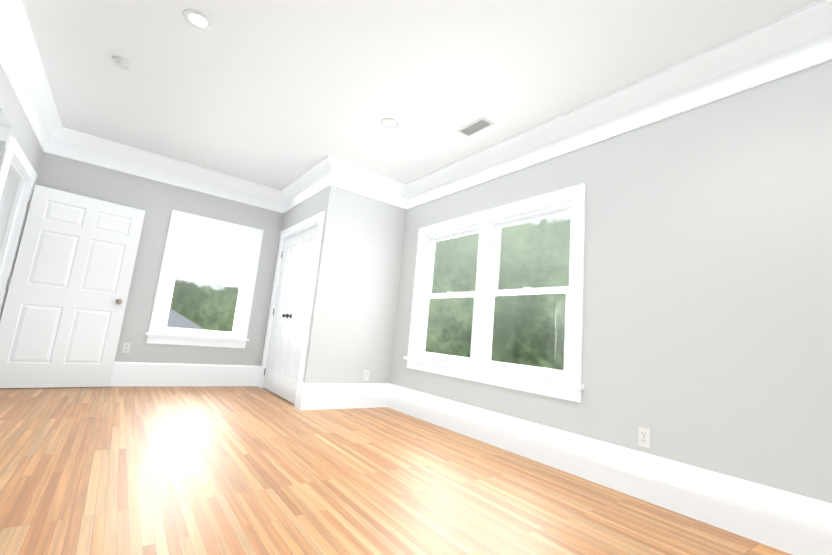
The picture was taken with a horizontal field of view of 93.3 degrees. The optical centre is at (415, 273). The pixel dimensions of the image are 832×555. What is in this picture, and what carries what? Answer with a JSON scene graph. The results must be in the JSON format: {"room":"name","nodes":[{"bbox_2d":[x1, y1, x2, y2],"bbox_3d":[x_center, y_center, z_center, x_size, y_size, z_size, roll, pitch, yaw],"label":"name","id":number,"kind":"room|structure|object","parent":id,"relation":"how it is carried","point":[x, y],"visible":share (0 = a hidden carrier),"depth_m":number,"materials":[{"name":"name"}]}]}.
{"room":"empty bedroom","nodes":[
{"label":"empty bedroom","id":0,"kind":"room"},
{"bbox_2d":[0,65,42,318],"bbox_3d":[-2.265,-0.499,1.480,0.150,2.740,6.640,12,-11,-36],"label":"wall","id":1,"kind":"structure","parent":0,"point":[22,133],"depth_m":3.33,"materials":[{"name":"grey paint"}]},
{"bbox_2d":[0,108,10,165],"bbox_3d":[-1.895,-0.407,1.085,0.010,1.940,4.780,12,-11,-36],"label":"mirror panel","id":2,"kind":"object","parent":1,"relation":"attached to","point":[5,126],"visible":1,"depth_m":3.03,"materials":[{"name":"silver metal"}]},
{"bbox_2d":[0,136,36,315],"bbox_3d":[-3.772,-0.027,3.409,0.194,2.155,1.100,12,-11,-36],"label":"door frame","id":3,"kind":"structure","parent":1,"relation":"attached to","point":[12,205],"depth_m":3.84,"materials":[{"name":"white paint"}]},
{"bbox_2d":[0,0,63,154],"bbox_3d":[-2.049,-1.681,1.752,0.118,0.290,6.340,12,-11,-36],"label":"crown molding","id":4,"kind":"structure","parent":1,"relation":"attached to","point":[20,59],"depth_m":3.09,"materials":[{"name":"white paint"}]},
{"bbox_2d":[0,152,283,365],"bbox_3d":[-2.631,0.070,5.222,3.815,2.740,0.150,12,-11,-36],"label":"wall","id":5,"kind":"structure","parent":0,"point":[157,202],"depth_m":4.77,"materials":[{"name":"grey paint"}]},
{"bbox_2d":[0,184,144,387],"bbox_3d":[-3.642,0.164,4.170,0.963,2.018,0.167,14,-12,-43],"label":"entry door","id":6,"kind":"structure","parent":5,"relation":"in","point":[62,317],"depth_m":4.13,"materials":[{"name":"white paint"}]},
{"bbox_2d":[122,342,130,352],"bbox_3d":[-3.334,0.850,4.523,0.070,0.114,0.008,12,-11,-36],"label":"electrical outlet","id":7,"kind":"object","parent":5,"relation":"attached to","point":[126,347],"visible":1,"depth_m":4.52,"materials":[{"name":"white plastic"}]},
{"bbox_2d":[56,127,284,212],"bbox_3d":[-2.875,-1.235,4.992,2.485,0.290,0.118,12,-11,-36],"label":"crown molding","id":8,"kind":"structure","parent":5,"relation":"attached to","point":[79,146],"depth_m":4.83,"materials":[{"name":"white paint"}]},
{"bbox_2d":[110,362,260,386],"bbox_3d":[-3.165,1.178,4.599,2.605,0.270,0.040,12,-11,-36],"label":"baseboard","id":9,"kind":"structure","parent":5,"relation":"attached to","point":[123,373],"depth_m":4.82,"materials":[{"name":"white paint"}]},
{"bbox_2d":[145,210,263,347],"bbox_3d":[-2.707,0.107,5.140,1.160,1.642,0.225,12,-11,-36],"label":"window","id":10,"kind":"structure","parent":5,"relation":"in","point":[160,332],"depth_m":5.06,"materials":[{"name":"white paint"}]},
{"bbox_2d":[261,186,340,382],"bbox_3d":[-1.498,0.130,4.958,0.120,2.740,1.620,12,-11,-36],"label":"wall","id":11,"kind":"structure","parent":0,"point":[325,200],"depth_m":4.37,"materials":[{"name":"grey paint"}]},
{"bbox_2d":[263,226,317,403],"bbox_3d":[-1.573,0.462,4.857,0.101,2.018,1.294,12,-11,-36],"label":"closet doors","id":12,"kind":"structure","parent":11,"relation":"in","point":[281,372],"depth_m":4.83,"materials":[{"name":"white paint"}]},
{"bbox_2d":[258,211,324,408],"bbox_3d":[-1.522,0.459,4.897,0.120,2.070,1.320,12,-11,-36],"label":"door frame","id":13,"kind":"structure","parent":11,"relation":"attached to","point":[303,230],"depth_m":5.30,"materials":[{"name":"white paint"}]},
{"bbox_2d":[276,155,335,211],"bbox_3d":[-1.409,-1.103,4.984,0.118,0.290,1.608,12,-11,-36],"label":"crown molding","id":14,"kind":"structure","parent":11,"relation":"attached to","point":[322,175],"depth_m":4.90,"materials":[{"name":"white paint"}]},
{"bbox_2d":[313,189,406,382],"bbox_3d":[-0.627,0.162,4.668,0.940,2.740,0.120,12,-11,-36],"label":"wall","id":15,"kind":"structure","parent":0,"point":[353,323],"depth_m":4.59,"materials":[{"name":"grey paint"}]},
{"bbox_2d":[298,382,389,409],"bbox_3d":[-0.770,1.358,4.374,1.045,0.270,0.040,12,-11,-36],"label":"baseboard","id":16,"kind":"structure","parent":15,"relation":"attached to","point":[313,396],"depth_m":4.32,"materials":[{"name":"white paint"}]},
{"bbox_2d":[363,370,368,380],"bbox_3d":[-0.575,1.172,4.533,0.070,0.114,0.008,12,-11,-36],"label":"electrical outlet","id":17,"kind":"object","parent":15,"relation":"attached to","point":[366,375],"visible":1,"depth_m":4.53,"materials":[{"name":"white plastic"}]},
{"bbox_2d":[332,157,407,207],"bbox_3d":[-0.542,-1.071,4.697,0.930,0.290,0.118,12,-11,-36],"label":"crown molding","id":18,"kind":"structure","parent":15,"relation":"attached to","point":[351,177],"depth_m":4.70,"materials":[{"name":"white paint"}]},
{"bbox_2d":[0,386,791,554],"bbox_3d":[-0.873,1.214,2.366,3.965,0.100,6.640,12,-11,-36],"label":"floor","id":19,"kind":"structure","parent":0,"point":[180,470],"depth_m":2.12,"materials":[{"name":"brown wood"}]},
{"bbox_2d":[22,0,817,189],"bbox_3d":[-0.621,-1.579,2.816,3.965,0.100,6.640,12,-11,-36],"label":"ceiling","id":20,"kind":"structure","parent":0,"point":[279,94],"depth_m":2.88,"materials":[{"name":"white paint"}]},
{"bbox_2d":[113,56,133,69],"bbox_3d":[-2.267,-1.620,3.038,0.132,0.042,0.132,12,-11,-36],"label":"smoke detector","id":21,"kind":"object","parent":20,"relation":"attached to","point":[123,63],"visible":1,"depth_m":3.01,"materials":[{"name":"white plastic"}]},
{"bbox_2d":[183,9,212,30],"bbox_3d":[-1.410,-1.640,2.542,0.176,0.007,0.176,12,-11,-36],"label":"recessed light","id":22,"kind":"object","parent":20,"relation":"in","point":[197,19],"visible":1,"depth_m":2.54,"materials":[{"name":"white plastic"}]},
{"bbox_2d":[380,118,399,128],"bbox_3d":[-0.236,-1.368,3.574,0.176,0.007,0.176,12,-11,-36],"label":"recessed light","id":23,"kind":"object","parent":20,"relation":"in","point":[390,123],"visible":1,"depth_m":3.57,"materials":[{"name":"white plastic"}]},
{"bbox_2d":[457,117,493,136],"bbox_3d":[0.529,-1.309,3.516,0.150,0.006,0.320,12,-11,-36],"label":"ceiling vent","id":24,"kind":"object","parent":20,"relation":"in","point":[475,127],"visible":1,"depth_m":3.50,"materials":[{"name":"white plastic"}]},
{"bbox_2d":[390,60,831,503],"bbox_3d":[0.816,0.128,3.642,0.150,2.740,6.490,12,-11,-36],"label":"wall","id":25,"kind":"structure","parent":0,"point":[707,320],"depth_m":2.32,"materials":[{"name":"grey paint"}]},
{"bbox_2d":[403,183,585,402],"bbox_3d":[0.659,0.197,3.806,0.225,1.642,2.170,12,-11,-36],"label":"window","id":26,"kind":"structure","parent":25,"relation":"in","point":[479,365],"depth_m":3.64,"materials":[{"name":"white paint"}]},
{"bbox_2d":[386,384,831,554],"bbox_3d":[1.078,1.273,2.811,0.020,0.270,4.720,12,-11,-36],"label":"baseboard","id":27,"kind":"structure","parent":25,"relation":"attached to","point":[789,522],"depth_m":2.34,"materials":[{"name":"white paint"}]},
{"bbox_2d":[403,0,831,209],"bbox_3d":[1.258,-1.154,3.171,0.118,0.290,4.720,12,-11,-36],"label":"crown molding","id":28,"kind":"structure","parent":25,"relation":"attached to","point":[798,40],"depth_m":2.65,"materials":[{"name":"white paint"}]},
{"bbox_2d":[638,427,650,448],"bbox_3d":[1.415,1.015,2.436,0.008,0.114,0.070,12,-11,-36],"label":"electrical outlet","id":29,"kind":"object","parent":25,"relation":"attached to","point":[644,437],"visible":1,"depth_m":2.43,"materials":[{"name":"white plastic"}]}
]}

